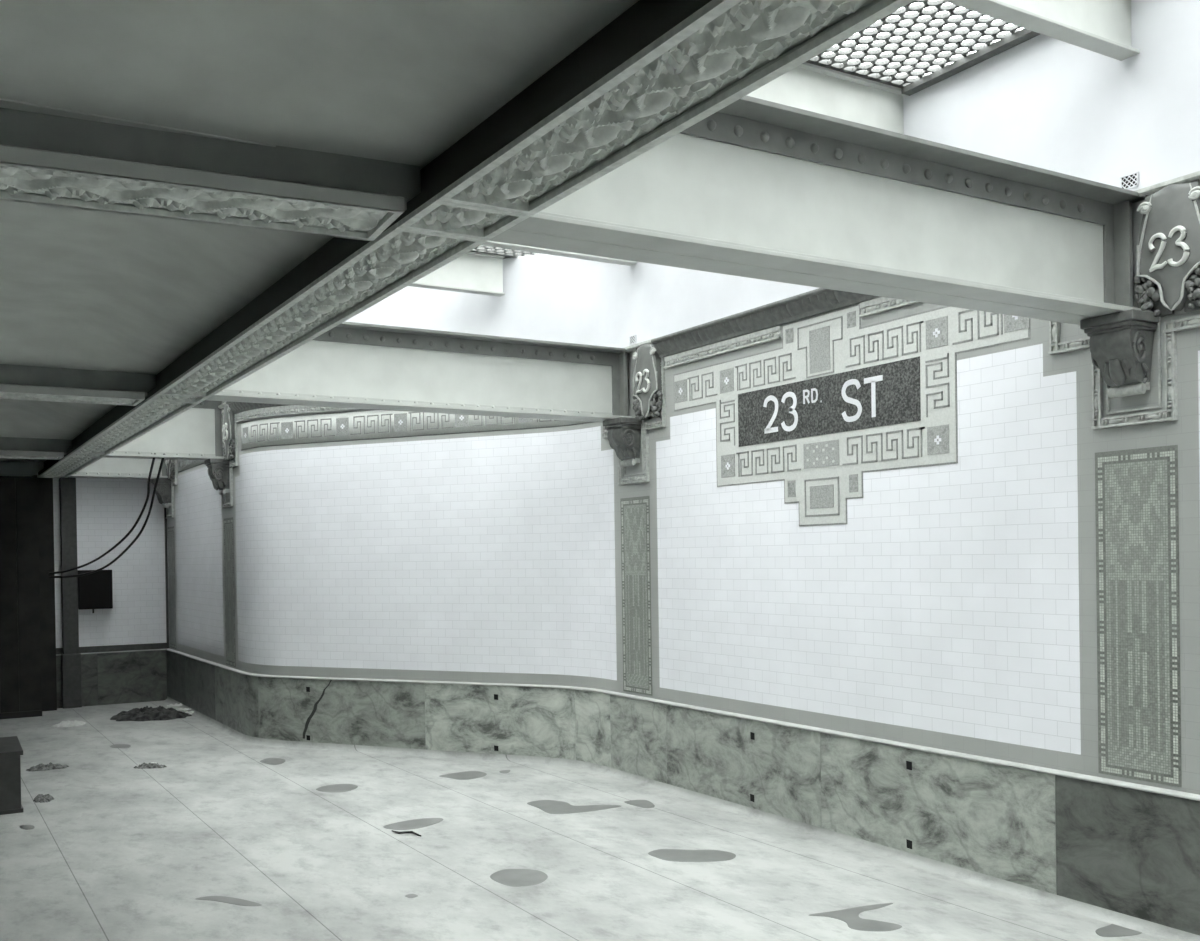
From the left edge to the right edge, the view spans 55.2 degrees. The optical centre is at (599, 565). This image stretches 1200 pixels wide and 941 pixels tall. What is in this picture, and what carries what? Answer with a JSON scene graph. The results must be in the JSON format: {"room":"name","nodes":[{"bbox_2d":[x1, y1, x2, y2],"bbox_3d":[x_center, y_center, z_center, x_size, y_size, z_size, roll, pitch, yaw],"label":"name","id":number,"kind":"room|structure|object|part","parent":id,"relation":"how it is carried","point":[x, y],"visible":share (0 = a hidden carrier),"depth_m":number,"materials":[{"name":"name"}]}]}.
{"room":"metro station","nodes":[
{"label":"metro station","id":0,"kind":"room"},
{"bbox_2d":[0,461,168,678],"bbox_3d":[-9.535,-0.383,12.818,8.930,4.470,0.001,-1,0,-31],"label":"wall","id":1,"kind":"structure","parent":0,"point":[107,509],"depth_m":14.83,"materials":[{"name":"white tile"}]},
{"bbox_2d":[18,649,166,707],"bbox_3d":[-9.506,1.514,12.802,8.900,0.676,0.050,-1,0,-31],"label":"baseboard","id":2,"kind":"structure","parent":1,"relation":"attached to","point":[133,676],"depth_m":14.79,"materials":[{"name":"stone"}]},
{"bbox_3d":[-9.511,1.182,12.800,8.900,0.012,0.050,-1,0,-31],"label":"cap moulding","id":3,"kind":"part","parent":2,"relation":"part of","materials":[{"name":"stone"}]},
{"bbox_2d":[78,570,112,612],"bbox_3d":[-6.430,0.338,14.601,0.395,0.550,0.152,-1,0,-31],"label":"wall box","id":4,"kind":"object","parent":1,"relation":"attached to","point":[95,591],"visible":0.97,"depth_m":14.53,"materials":[{"name":"black metal"}]},
{"bbox_2d":[0,0,638,461],"bbox_3d":[-4.748,-1.519,3.562,7.600,0.570,21.000,-1,0,-31],"label":"ceiling","id":5,"kind":"structure","parent":0,"point":[398,81],"depth_m":3.28,"materials":[{"name":"paint"}]},
{"bbox_2d":[0,437,71,459],"bbox_3d":[-7.723,-1.155,10.467,5.290,0.200,0.374,-1,0,-31],"label":"ceiling beam","id":6,"kind":"structure","parent":5,"relation":"attached to","point":[10,447],"depth_m":11.58,"materials":[{"name":"grey metal"}]},
{"bbox_3d":[-7.760,-1.071,10.445,5.200,0.035,0.370,-1,0,-31],"label":"soffit panel","id":7,"kind":"part","parent":6,"relation":"part of","materials":[{"name":"grey metal"}]},
{"bbox_2d":[0,364,155,405],"bbox_3d":[-5.320,-1.162,6.486,5.290,0.200,0.374,-1,0,-31],"label":"ceiling beam","id":8,"kind":"structure","parent":5,"relation":"attached to","point":[17,382],"depth_m":7.53,"materials":[{"name":"grey paint"}]},
{"bbox_3d":[-5.358,-1.079,6.463,5.200,0.035,0.370,-1,0,-31],"label":"soffit panel","id":9,"kind":"part","parent":8,"relation":"part of","materials":[{"name":"grey metal"}]},
{"bbox_2d":[0,108,420,240],"bbox_3d":[-2.987,-1.270,2.631,5.290,0.400,0.374,-1,0,-27],"label":"ceiling beam","id":10,"kind":"structure","parent":5,"relation":"attached to","point":[52,160],"depth_m":3.46,"materials":[{"name":"grey metal"}]},
{"bbox_3d":[-3.025,-1.087,2.613,5.200,0.035,0.370,-1,0,-27],"label":"soffit panel","id":11,"kind":"part","parent":10,"relation":"part of","materials":[{"name":"grey metal"}]},
{"bbox_2d":[38,0,913,477],"bbox_3d":[-1.510,-1.444,5.486,0.330,0.664,20.750,-1,0,-31],"label":"girder","id":12,"kind":"object","parent":5,"relation":"attached to","point":[660,68],"visible":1,"depth_m":3.23,"materials":[{"name":"grey metal"}]},
{"bbox_3d":[-6.060,-1.115,13.036,0.330,0.035,3.111,-1,0,-31],"label":"soffit panel","id":13,"kind":"part","parent":12,"relation":"part of","materials":[{"name":"grey metal"}]},
{"bbox_3d":[-5.170,-1.118,11.561,0.330,0.035,0.326,-1,0,-31],"label":"crossing panel","id":14,"kind":"part","parent":12,"relation":"part of","materials":[{"name":"grey metal"}]},
{"bbox_3d":[-3.989,-1.122,9.605,0.330,0.035,4.236,-1,0,-31],"label":"soffit panel","id":15,"kind":"part","parent":12,"relation":"part of","materials":[{"name":"grey metal"}]},
{"bbox_3d":[-2.809,-1.126,7.649,0.330,0.035,0.326,-1,0,-31],"label":"crossing panel","id":16,"kind":"part","parent":12,"relation":"part of","materials":[{"name":"grey metal"}]},
{"bbox_3d":[-1.626,-1.130,5.688,0.330,0.035,4.246,-1,0,-31],"label":"soffit panel","id":17,"kind":"part","parent":12,"relation":"part of","materials":[{"name":"grey metal"}]},
{"bbox_3d":[-0.443,-1.133,3.727,0.330,0.035,0.326,-1,0,-31],"label":"crossing panel","id":18,"kind":"part","parent":12,"relation":"part of","materials":[{"name":"grey metal"}]},
{"bbox_3d":[0.686,-1.137,1.856,0.330,0.035,4.036,-1,0,-31],"label":"soffit panel","id":19,"kind":"part","parent":12,"relation":"part of","materials":[{"name":"grey metal"}]},
{"bbox_2d":[0,696,1199,940],"bbox_3d":[-3.139,1.850,4.584,11.300,0.170,21.100,-1,0,-31],"label":"floor","id":20,"kind":"structure","parent":0,"point":[121,851],"depth_m":6.92,"materials":[{"name":"grey concrete"}]},
{"bbox_2d":[0,736,22,814],"bbox_3d":[-4.771,1.568,8.330,1.005,0.490,0.540,-1,0,-31],"label":"wooden crate","id":21,"kind":"object","parent":20,"relation":"on","point":[11,749],"visible":1,"depth_m":8.33,"materials":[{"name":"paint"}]},
{"bbox_3d":[-4.775,1.358,8.329,1.005,0.070,0.540,-1,0,-31],"label":"lid","id":22,"kind":"part","parent":21,"relation":"part of","materials":[{"name":"paint"}]},
{"bbox_2d":[20,825,34,828],"bbox_3d":[-3.940,1.802,7.887,0.088,0.001,0.168,-1,0,-31],"label":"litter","id":23,"kind":"object","parent":20,"relation":"on","point":[21,826],"visible":1,"depth_m":7.87,"materials":[{"name":"grey"}]},
{"bbox_2d":[0,475,56,718],"bbox_3d":[-9.696,0.418,12.258,7.050,2.880,0.710,-1,0,-31],"label":"wall","id":24,"kind":"structure","parent":20,"relation":"on","point":[28,688],"depth_m":13.64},
{"bbox_3d":[-9.604,1.825,11.948,6.840,0.070,0.090,-1,0,-31],"label":"rail","id":25,"kind":"part","parent":24,"relation":"part of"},
{"bbox_2d":[33,794,53,802],"bbox_3d":[-4.273,1.782,8.805,0.148,0.039,0.253,-1,0,-31],"label":"pile","id":26,"kind":"object","parent":20,"relation":"on","point":[41,798],"visible":1,"depth_m":8.76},
{"bbox_2d":[26,762,68,770],"bbox_3d":[-4.882,1.774,10.133,0.351,0.055,0.149,-1,0,-31],"label":"pile","id":27,"kind":"object","parent":20,"relation":"on","point":[40,767],"visible":1,"depth_m":10.09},
{"bbox_2d":[52,720,85,726],"bbox_3d":[-5.954,1.772,12.874,0.292,0.053,0.326,-1,0,7],"label":"paper","id":28,"kind":"object","parent":20,"relation":"on","point":[67,723],"visible":1,"depth_m":12.81,"materials":[{"name":"white paper"}]},
{"bbox_2d":[59,477,81,708],"bbox_3d":[-6.688,0.348,14.464,0.220,2.900,0.120,-1,0,-31],"label":"pilaster","id":29,"kind":"object","parent":20,"relation":"on","point":[71,657],"visible":1,"depth_m":14.42,"materials":[{"name":"grey tile"}]},
{"bbox_2d":[110,744,130,747],"bbox_3d":[-4.740,1.790,11.335,0.184,0.001,0.330,-1,0,-31],"label":"wet patch","id":30,"kind":"object","parent":20,"relation":"on","point":[114,745],"visible":1,"depth_m":11.31,"materials":[{"name":"grey liquid"}]},
{"bbox_2d":[134,762,166,768],"bbox_3d":[-3.974,1.765,10.122,0.296,0.046,0.102,-1,0,2],"label":"scraps","id":31,"kind":"object","parent":20,"relation":"on","point":[144,765],"visible":1,"depth_m":10.10,"materials":[{"name":"grey paper"}]},
{"bbox_2d":[110,706,191,720],"bbox_3d":[-5.265,1.715,13.412,0.925,0.139,0.625,-1,0,7],"label":"pile","id":32,"kind":"object","parent":20,"relation":"on","point":[160,713],"visible":1,"depth_m":13.27,"materials":[{"name":"grey soil"}]},
{"bbox_2d":[166,703,181,706],"bbox_3d":[-5.102,1.673,13.737,0.174,0.035,0.131,-1,0,-31],"label":"paper scrap","id":33,"kind":"object","parent":32,"relation":"on","point":[176,704],"visible":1,"depth_m":13.70,"materials":[{"name":"white paper"}]},
{"bbox_2d":[176,708,189,710],"bbox_3d":[-4.973,1.715,13.639,0.173,0.028,0.130,-1,0,23],"label":"paper scrap","id":34,"kind":"object","parent":32,"relation":"on","point":[178,709],"visible":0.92,"depth_m":13.60,"materials":[{"name":"white paper"}]},
{"bbox_2d":[196,896,260,905],"bbox_3d":[-1.962,1.786,6.100,0.418,0.001,0.095,-1,0,24],"label":"wet patch","id":35,"kind":"object","parent":20,"relation":"on","point":[230,900],"visible":1,"depth_m":6.10,"materials":[{"name":"grey liquid"}]},
{"bbox_2d":[260,758,284,764],"bbox_3d":[-2.946,1.770,10.346,0.216,0.001,0.391,-1,0,-31],"label":"wet patch","id":36,"kind":"object","parent":20,"relation":"on","point":[272,761],"visible":1,"depth_m":10.33,"materials":[{"name":"grey liquid"}]},
{"bbox_2d":[316,784,357,791],"bbox_3d":[-2.072,1.766,9.072,0.324,0.001,0.342,-1,0,-31],"label":"wet patch","id":37,"kind":"object","parent":20,"relation":"on","point":[335,787],"visible":1,"depth_m":9.07,"materials":[{"name":"grey liquid"}]},
{"bbox_2d":[392,830,420,835],"bbox_3d":[-1.267,1.755,7.520,0.260,0.018,0.069,-1,0,23],"label":"stick","id":38,"kind":"object","parent":20,"relation":"on","point":[398,832],"visible":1,"depth_m":7.52,"materials":[{"name":"black wood"}]},
{"bbox_2d":[405,894,417,897],"bbox_3d":[-1.009,1.771,6.138,0.068,0.001,0.058,0,1,45],"label":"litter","id":39,"kind":"object","parent":20,"relation":"on","point":[408,895],"visible":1,"depth_m":6.14,"materials":[{"name":"white paper"}]},
{"bbox_2d":[383,818,442,829],"bbox_3d":[-1.256,1.763,7.810,0.436,0.001,0.266,-1,0,-31],"label":"wet patch","id":40,"kind":"object","parent":20,"relation":"on","point":[424,822],"visible":1,"depth_m":7.80,"materials":[{"name":"grey liquid"}]},
{"bbox_2d":[440,771,486,779],"bbox_3d":[-1.119,1.748,9.521,0.380,0.001,0.336,-1,0,-31],"label":"wet patch","id":41,"kind":"object","parent":20,"relation":"on","point":[466,775],"visible":1,"depth_m":9.53,"materials":[{"name":"grey liquid"}]},
{"bbox_2d":[490,869,547,886],"bbox_3d":[-0.451,1.760,6.474,0.309,0.001,0.375,-1,0,-31],"label":"wet patch","id":42,"kind":"object","parent":20,"relation":"on","point":[509,877],"visible":1,"depth_m":6.46,"materials":[{"name":"grey liquid"}]},
{"bbox_2d":[527,800,620,813],"bbox_3d":[-0.204,1.743,8.346,0.549,0.001,0.537,-1,0,-31],"label":"wet patch","id":43,"kind":"object","parent":20,"relation":"on","point":[549,806],"visible":1,"depth_m":8.25,"materials":[{"name":"grey liquid"}]},
{"bbox_2d":[625,800,654,807],"bbox_3d":[0.311,1.736,8.338,0.178,0.001,0.296,-1,0,-31],"label":"wet patch","id":44,"kind":"object","parent":20,"relation":"on","point":[640,803],"visible":1,"depth_m":8.34,"materials":[{"name":"grey liquid"}]},
{"bbox_2d":[648,849,735,861],"bbox_3d":[0.549,1.742,6.879,0.531,0.001,0.291,-1,0,8],"label":"wet patch","id":45,"kind":"object","parent":20,"relation":"on","point":[679,855],"visible":1,"depth_m":6.88,"materials":[{"name":"grey liquid"}]},
{"bbox_2d":[810,903,901,930],"bbox_3d":[1.350,1.739,5.669,0.492,0.001,0.404,-1,0,-31],"label":"wet patch","id":46,"kind":"object","parent":20,"relation":"on","point":[850,916],"visible":1,"depth_m":5.63,"materials":[{"name":"grey liquid"}]},
{"bbox_2d":[1096,924,1141,936],"bbox_3d":[2.492,1.723,5.440,0.382,0.001,0.166,-1,1,-40],"label":"wet patch","id":47,"kind":"object","parent":20,"relation":"on","point":[1112,930],"visible":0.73,"depth_m":5.39,"materials":[{"name":"grey liquid"}]},
{"bbox_2d":[167,200,1199,794],"bbox_3d":[1.023,-0.001,7.062,1.614,3.470,20.997,-1,1,-38],"label":"wall","id":48,"kind":"structure","parent":0,"point":[953,607],"depth_m":8.18,"materials":[{"name":"white tile"}]},
{"bbox_2d":[151,478,171,507],"bbox_3d":[-5.665,-0.928,14.827,0.210,0.371,0.277,-1,0,-31],"label":"corbel bracket","id":49,"kind":"object","parent":48,"relation":"attached to","point":[163,490],"visible":0.94,"depth_m":14.76,"materials":[{"name":"grey ceramic"}]},
{"bbox_2d":[165,459,174,479],"bbox_3d":[-5.485,-1.382,14.624,0.097,0.580,0.401,-1,0,-31],"label":"number plaque","id":50,"kind":"object","parent":48,"relation":"attached to","point":[170,470],"visible":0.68,"depth_m":14.54,"materials":[{"name":"grey ceramic"}]},
{"bbox_2d":[166,460,176,518],"bbox_3d":[-5.588,-1.079,14.874,0.026,0.937,0.912,-1,0,-31],"label":"frame","id":51,"kind":"object","parent":48,"relation":"attached to","point":[173,483],"visible":0.48,"depth_m":14.69,"materials":[{"name":"ceramic"}]},
{"bbox_2d":[168,526,175,648],"bbox_3d":[-5.560,0.290,14.888,0.003,1.575,0.430,-1,0,-31],"label":"mosaic panel","id":52,"kind":"object","parent":48,"relation":"attached to","point":[171,545],"visible":1,"depth_m":14.88,"materials":[{"name":"grey tile"}]},
{"bbox_2d":[178,460,203,472],"bbox_3d":[-4.783,-1.305,13.550,0.008,0.280,2.039,-1,0,-31],"label":"frieze","id":53,"kind":"object","parent":48,"relation":"attached to","point":[183,465],"visible":0.16,"depth_m":13.93},
{"bbox_2d":[204,458,229,494],"bbox_3d":[-4.053,-0.933,12.156,0.210,0.371,0.277,-1,0,-31],"label":"corbel bracket","id":54,"kind":"object","parent":48,"relation":"attached to","point":[218,469],"visible":1,"depth_m":12.09,"materials":[{"name":"grey ceramic"}]},
{"bbox_2d":[221,404,234,460],"bbox_3d":[-3.874,-1.387,11.953,0.097,0.580,0.401,-1,0,-31],"label":"number plaque","id":55,"kind":"object","parent":48,"relation":"attached to","point":[228,428],"visible":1,"depth_m":11.86,"materials":[{"name":"grey ceramic"}]},
{"bbox_2d":[223,517,235,666],"bbox_3d":[-3.948,0.285,12.217,0.003,1.575,0.430,-1,0,-31],"label":"mosaic panel","id":56,"kind":"object","parent":48,"relation":"attached to","point":[228,522],"visible":1,"depth_m":12.21,"materials":[{"name":"grey tile"}]},
{"bbox_2d":[221,414,237,507],"bbox_3d":[-3.977,-1.085,12.203,0.026,0.937,0.912,-1,0,-31],"label":"frame","id":57,"kind":"object","parent":48,"relation":"attached to","point":[233,464],"visible":0.69,"depth_m":12.01,"materials":[{"name":"ceramic"}]},
{"bbox_2d":[241,410,592,450],"bbox_3d":[-1.852,-1.328,10.673,4.167,0.280,0.175,-1,0,27],"label":"frieze","id":58,"kind":"object","parent":48,"relation":"attached to","point":[363,424],"visible":0.7,"depth_m":10.81},
{"bbox_2d":[603,417,641,466],"bbox_3d":[0.183,-0.975,9.141,0.210,0.371,0.277,-1,0,-31],"label":"corbel bracket","id":59,"kind":"object","parent":48,"relation":"attached to","point":[624,433],"visible":1,"depth_m":9.08,"materials":[{"name":"grey ceramic"}]},
{"bbox_2d":[602,357,665,484],"bbox_3d":[0.260,-1.127,9.187,0.026,0.937,0.912,-1,0,-31],"label":"frame","id":60,"kind":"object","parent":48,"relation":"attached to","point":[645,427],"visible":0.66,"depth_m":9.01,"materials":[{"name":"ceramic"}]},
{"bbox_2d":[620,496,651,695],"bbox_3d":[0.289,0.243,9.202,0.003,1.575,0.430,-1,0,-31],"label":"mosaic panel","id":61,"kind":"object","parent":48,"relation":"attached to","point":[635,511],"visible":1,"depth_m":9.19,"materials":[{"name":"grey tile"}]},
{"bbox_2d":[632,344,662,419],"bbox_3d":[0.363,-1.429,8.937,0.097,0.580,0.401,-1,0,-31],"label":"number plaque","id":62,"kind":"object","parent":48,"relation":"attached to","point":[647,381],"visible":1,"depth_m":8.88,"materials":[{"name":"grey ceramic"}]},
{"bbox_2d":[166,648,1199,935],"bbox_3d":[1.020,1.395,7.058,1.667,0.680,21.003,-1,1,-38],"label":"baseboard","id":63,"kind":"structure","parent":48,"relation":"attached to","point":[1131,849],"depth_m":7.43,"materials":[{"name":"stone"}]},
{"bbox_3d":[1.016,1.064,7.056,1.666,0.018,21.003,-1,1,-38],"label":"cap moulding","id":64,"kind":"part","parent":63,"relation":"part of","materials":[{"name":"stone"}]},
{"bbox_2d":[674,304,1029,525],"bbox_3d":[1.398,-0.924,7.325,0.008,1.342,3.225,-1,0,-31],"label":"surround","id":65,"kind":"object","parent":48,"relation":"attached to","point":[819,473],"visible":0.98,"depth_m":7.15,"materials":[{"name":"grey tile"}]},
{"bbox_2d":[738,356,920,446],"bbox_3d":[1.404,-1.013,7.308,0.006,0.368,1.684,-1,0,-31],"label":"panel","id":66,"kind":"object","parent":65,"relation":"attached to","point":[886,394],"visible":1,"depth_m":7.21,"materials":[{"name":"tile"}]},
{"bbox_2d":[1080,309,1158,397],"bbox_3d":[2.446,-0.983,5.391,0.210,0.371,0.277,-1,0,-31],"label":"corbel bracket","id":67,"kind":"object","parent":48,"relation":"attached to","point":[1120,343],"visible":1,"depth_m":5.34,"materials":[{"name":"grey ceramic"}]},
{"bbox_2d":[1048,315,1199,429],"bbox_3d":[2.523,-1.134,5.437,0.026,0.937,0.912,-1,0,-31],"label":"mosaic tile border","id":68,"kind":"object","parent":48,"relation":"attached to","point":[1170,413],"visible":0.67,"depth_m":5.35,"materials":[{"name":"tile"}]},
{"bbox_2d":[1095,445,1181,786],"bbox_3d":[2.551,0.236,5.452,0.003,1.575,0.430,-1,0,-31],"label":"mosaic panel","id":69,"kind":"object","parent":48,"relation":"attached to","point":[1137,513],"visible":1,"depth_m":5.44,"materials":[{"name":"grey tile"}]},
{"bbox_2d":[1133,179,1199,316],"bbox_3d":[2.608,-1.437,5.217,0.097,0.580,0.401,-1,0,-31],"label":"number plaque","id":70,"kind":"object","parent":48,"relation":"attached to","point":[1167,279],"visible":1,"depth_m":5.20,"materials":[{"name":"ceramic"}]},
{"bbox_2d":[345,0,1199,347],"bbox_3d":[0.989,-2.235,7.046,1.614,1.000,20.997,-1,1,-38],"label":"wall","id":71,"kind":"structure","parent":0,"point":[1045,102],"depth_m":6.14,"materials":[{"name":"white paint"}]},
{"bbox_2d":[69,458,167,478],"bbox_3d":[-6.068,-1.440,14.550,1.230,0.664,0.260,-1,0,-31],"label":"girder","id":72,"kind":"object","parent":71,"relation":"attached to","point":[128,468],"visible":0.37,"depth_m":14.53,"materials":[{"name":"grey metal"}]},
{"bbox_2d":[103,400,225,460],"bbox_3d":[-4.510,-1.446,11.968,1.230,0.664,0.270,-1,0,-31],"label":"girder","id":73,"kind":"object","parent":71,"relation":"attached to","point":[195,433],"visible":0.4,"depth_m":12.04,"materials":[{"name":"grey metal"}]},
{"bbox_2d":[49,453,155,573],"bbox_3d":[-5.601,-0.523,13.058,0.259,1.254,3.188,-1,1,-44],"label":"cable","id":74,"kind":"object","parent":73,"relation":"hanging from","point":[153,459],"visible":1,"depth_m":12.92,"materials":[{"name":"black plastic"}]},
{"bbox_2d":[49,454,165,577],"bbox_3d":[-5.565,-0.501,13.083,3.209,1.299,0.256,0,1,44],"label":"cable","id":75,"kind":"object","parent":73,"relation":"hanging from","point":[162,460],"visible":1,"depth_m":12.90,"materials":[{"name":"black plastic"}]},
{"bbox_2d":[206,322,631,421],"bbox_3d":[-1.194,-1.420,8.457,3.280,0.564,0.270,-1,0,-31],"label":"girder","id":76,"kind":"object","parent":71,"relation":"attached to","point":[354,365],"visible":0.69,"depth_m":8.46,"materials":[{"name":"grey paint"}]},
{"bbox_2d":[481,240,636,265],"bbox_3d":[-1.148,-2.542,8.306,3.300,0.340,0.100,-1,0,-31],"label":"joist","id":77,"kind":"object","parent":71,"relation":"attached to","point":[488,243],"visible":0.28,"depth_m":8.79,"materials":[{"name":"grey paint"}]},
{"bbox_2d":[629,335,635,344],"bbox_3d":[0.262,-1.804,9.178,0.009,0.066,0.090,-1,0,-31],"label":"air vent","id":78,"kind":"object","parent":71,"relation":"in","point":[632,339],"visible":1,"depth_m":9.18,"materials":[{"name":"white metal"}]},
{"bbox_2d":[218,171,1199,422],"bbox_3d":[0.926,-1.619,7.064,1.717,0.238,20.906,-1,1,-38],"label":"trim","id":79,"kind":"structure","parent":71,"relation":"attached to","point":[761,324],"depth_m":7.89,"materials":[{"name":"grey ceramic"}]},
{"bbox_3d":[-1.875,-1.527,10.672,4.364,0.086,0.244,-1,0,28],"label":"bead moulding","id":80,"kind":"part","parent":79,"relation":"part of","materials":[{"name":"ceramic"}]},
{"bbox_3d":[0.847,-1.550,8.202,0.026,0.086,1.355,-1,0,-31],"label":"bead moulding","id":81,"kind":"part","parent":79,"relation":"part of","materials":[{"name":"ceramic"}]},
{"bbox_3d":[1.929,-1.554,6.408,0.026,0.086,1.335,-1,0,-31],"label":"bead moulding","id":82,"kind":"part","parent":79,"relation":"part of","materials":[{"name":"ceramic"}]},
{"bbox_2d":[489,95,1143,324],"bbox_3d":[1.095,-1.428,4.664,3.280,0.564,0.310,-1,0,-31],"label":"girder","id":83,"kind":"object","parent":71,"relation":"attached to","point":[756,188],"visible":0.77,"depth_m":4.59,"materials":[{"name":"white metal"}]},
{"bbox_2d":[747,62,904,133],"bbox_3d":[0.351,-2.547,5.823,3.300,0.340,0.100,-1,0,-31],"label":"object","id":84,"kind":"structure","parent":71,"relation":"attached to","point":[810,87],"depth_m":6.40,"materials":[{"name":"white paint"}]},
{"bbox_2d":[942,0,1139,60],"bbox_3d":[1.100,-2.549,4.581,3.300,0.340,0.100,-1,0,-31],"label":"joist","id":85,"kind":"object","parent":71,"relation":"attached to","point":[1103,27],"visible":1,"depth_m":5.21,"materials":[{"name":"grey paint"}]},
{"bbox_2d":[1120,172,1137,188],"bbox_3d":[2.514,-1.822,5.445,0.009,0.066,0.090,-1,0,-31],"label":"air vent","id":86,"kind":"object","parent":71,"relation":"in","point":[1128,181],"visible":0.92,"depth_m":5.44,"materials":[{"name":"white metal"}]},
{"bbox_3d":[-1.436,-2.188,5.503,0.100,1.000,20.900,-1,0,-31],"label":"wall","id":87,"kind":"structure","parent":0,"visible":0},
{"bbox_2d":[408,251,504,296],"bbox_3d":[-2.087,-2.536,9.432,2.854,0.340,0.100,-1,0,-31],"label":"joist","id":88,"kind":"object","parent":87,"relation":"attached to","point":[471,272],"visible":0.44,"depth_m":10.00,"materials":[{"name":"grey paint"}]},
{"bbox_2d":[471,245,540,257],"bbox_3d":[-1.533,-2.708,8.920,3.440,0.065,1.450,-1,0,-31],"label":"light panel","id":89,"kind":"object","parent":87,"relation":"on","point":[508,253],"visible":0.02,"depth_m":10.00,"materials":[{"name":"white glass"}]},
{"bbox_3d":[-1.533,-2.708,8.920,3.440,0.065,1.450,-1,0,-31],"label":"panel frame","id":90,"kind":"part","parent":89,"relation":"part of","materials":[{"name":"metal"}]},
{"bbox_2d":[806,0,1039,95],"bbox_3d":[0.714,-2.716,5.196,3.440,0.065,1.450,-1,0,-31],"label":"skylight grate","id":91,"kind":"object","parent":87,"relation":"on","point":[909,86],"visible":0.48,"depth_m":6.06,"materials":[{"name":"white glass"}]}
]}

